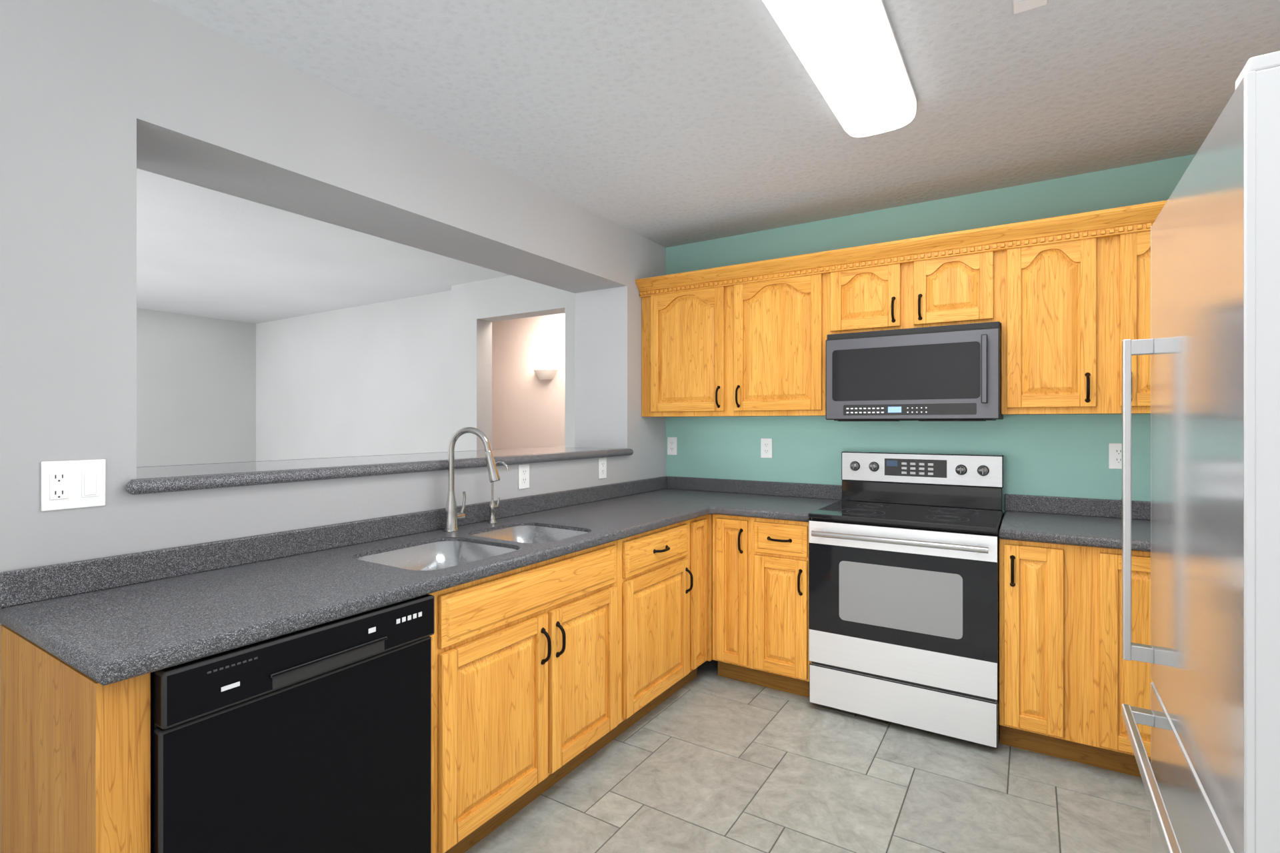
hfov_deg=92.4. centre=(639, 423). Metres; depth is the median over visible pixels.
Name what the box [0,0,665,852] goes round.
wall
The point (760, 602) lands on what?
base cabinet
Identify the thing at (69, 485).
plate
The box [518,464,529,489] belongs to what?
electrical outlet
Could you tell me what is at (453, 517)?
faucet
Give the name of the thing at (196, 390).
wall
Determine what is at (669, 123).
ceiling
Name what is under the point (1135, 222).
upper cabinet
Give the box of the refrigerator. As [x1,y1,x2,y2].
[1122,50,1279,852]
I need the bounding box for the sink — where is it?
[354,525,588,570]
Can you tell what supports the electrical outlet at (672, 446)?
attached to the wall at (1058, 455)
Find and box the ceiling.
[136,0,1279,323]
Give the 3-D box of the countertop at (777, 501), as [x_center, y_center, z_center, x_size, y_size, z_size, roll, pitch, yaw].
[0.761,0.409,3.304,0.495,0.122,0.662,0,0,32]
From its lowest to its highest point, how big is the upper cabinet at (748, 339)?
0.837 m
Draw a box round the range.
[808,451,1003,748]
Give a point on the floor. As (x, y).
(707, 759)
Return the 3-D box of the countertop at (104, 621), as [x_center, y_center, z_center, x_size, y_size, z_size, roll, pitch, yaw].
[-0.374,0.409,2.568,0.690,0.122,3.122,0,0,32]
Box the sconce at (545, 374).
[534,369,557,379]
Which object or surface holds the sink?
in the countertop at (104, 621)
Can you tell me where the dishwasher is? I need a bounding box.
[150,594,434,852]
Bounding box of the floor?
[464,635,1150,852]
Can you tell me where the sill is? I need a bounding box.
[125,446,633,494]
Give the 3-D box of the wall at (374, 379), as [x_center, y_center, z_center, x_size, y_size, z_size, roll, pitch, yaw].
[-3.010,0.089,6.338,3.600,2.510,0.170,0,0,32]
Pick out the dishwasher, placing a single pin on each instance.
(317, 739)
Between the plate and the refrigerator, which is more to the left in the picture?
the plate
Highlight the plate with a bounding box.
[40,459,105,511]
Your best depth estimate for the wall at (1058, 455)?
3.41 m
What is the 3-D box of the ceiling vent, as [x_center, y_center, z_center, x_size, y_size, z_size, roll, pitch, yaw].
[1.002,-1.160,1.576,0.080,0.010,0.335,0,0,32]
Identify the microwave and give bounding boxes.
[825,321,1003,421]
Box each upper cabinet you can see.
[635,251,827,417]
[827,224,1008,415]
[1008,208,1117,415]
[1118,200,1167,414]
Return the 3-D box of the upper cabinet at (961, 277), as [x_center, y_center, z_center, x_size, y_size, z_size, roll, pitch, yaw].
[1.381,-0.460,3.110,0.817,0.837,0.322,0,0,32]
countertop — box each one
[0,476,746,685]
[714,480,842,522]
[998,494,1150,551]
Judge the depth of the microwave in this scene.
2.88 m
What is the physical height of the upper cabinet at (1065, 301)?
0.837 m
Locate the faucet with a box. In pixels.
[444,427,509,531]
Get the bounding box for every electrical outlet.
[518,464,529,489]
[598,457,606,479]
[667,437,677,455]
[760,438,771,457]
[1108,443,1121,469]
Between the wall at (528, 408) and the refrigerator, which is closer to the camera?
the refrigerator
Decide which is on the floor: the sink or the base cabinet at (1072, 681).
the base cabinet at (1072, 681)
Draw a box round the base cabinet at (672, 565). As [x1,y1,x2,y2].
[632,514,711,695]
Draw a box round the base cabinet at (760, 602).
[712,514,811,697]
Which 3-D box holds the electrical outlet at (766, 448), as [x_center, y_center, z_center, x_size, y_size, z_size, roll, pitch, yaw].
[0.761,0.149,3.694,0.072,0.118,0.007,0,0,32]
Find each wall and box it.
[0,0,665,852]
[136,308,255,467]
[256,290,451,461]
[451,154,1195,635]
[492,313,565,449]
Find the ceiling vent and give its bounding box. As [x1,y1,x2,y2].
[1013,0,1047,13]
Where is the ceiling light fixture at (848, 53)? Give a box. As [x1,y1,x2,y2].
[762,0,916,137]
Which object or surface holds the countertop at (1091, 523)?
on the base cabinet at (1072, 681)
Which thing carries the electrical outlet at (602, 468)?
attached to the wall at (102, 102)
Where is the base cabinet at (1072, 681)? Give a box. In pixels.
[999,538,1153,777]
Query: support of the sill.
on the wall at (102, 102)
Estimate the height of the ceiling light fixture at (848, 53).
0.090 m
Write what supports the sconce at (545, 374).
attached to the wall at (528, 408)
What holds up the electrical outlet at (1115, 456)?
attached to the wall at (1058, 455)
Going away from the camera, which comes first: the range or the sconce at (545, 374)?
the range
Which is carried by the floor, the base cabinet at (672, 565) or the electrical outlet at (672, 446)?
the base cabinet at (672, 565)

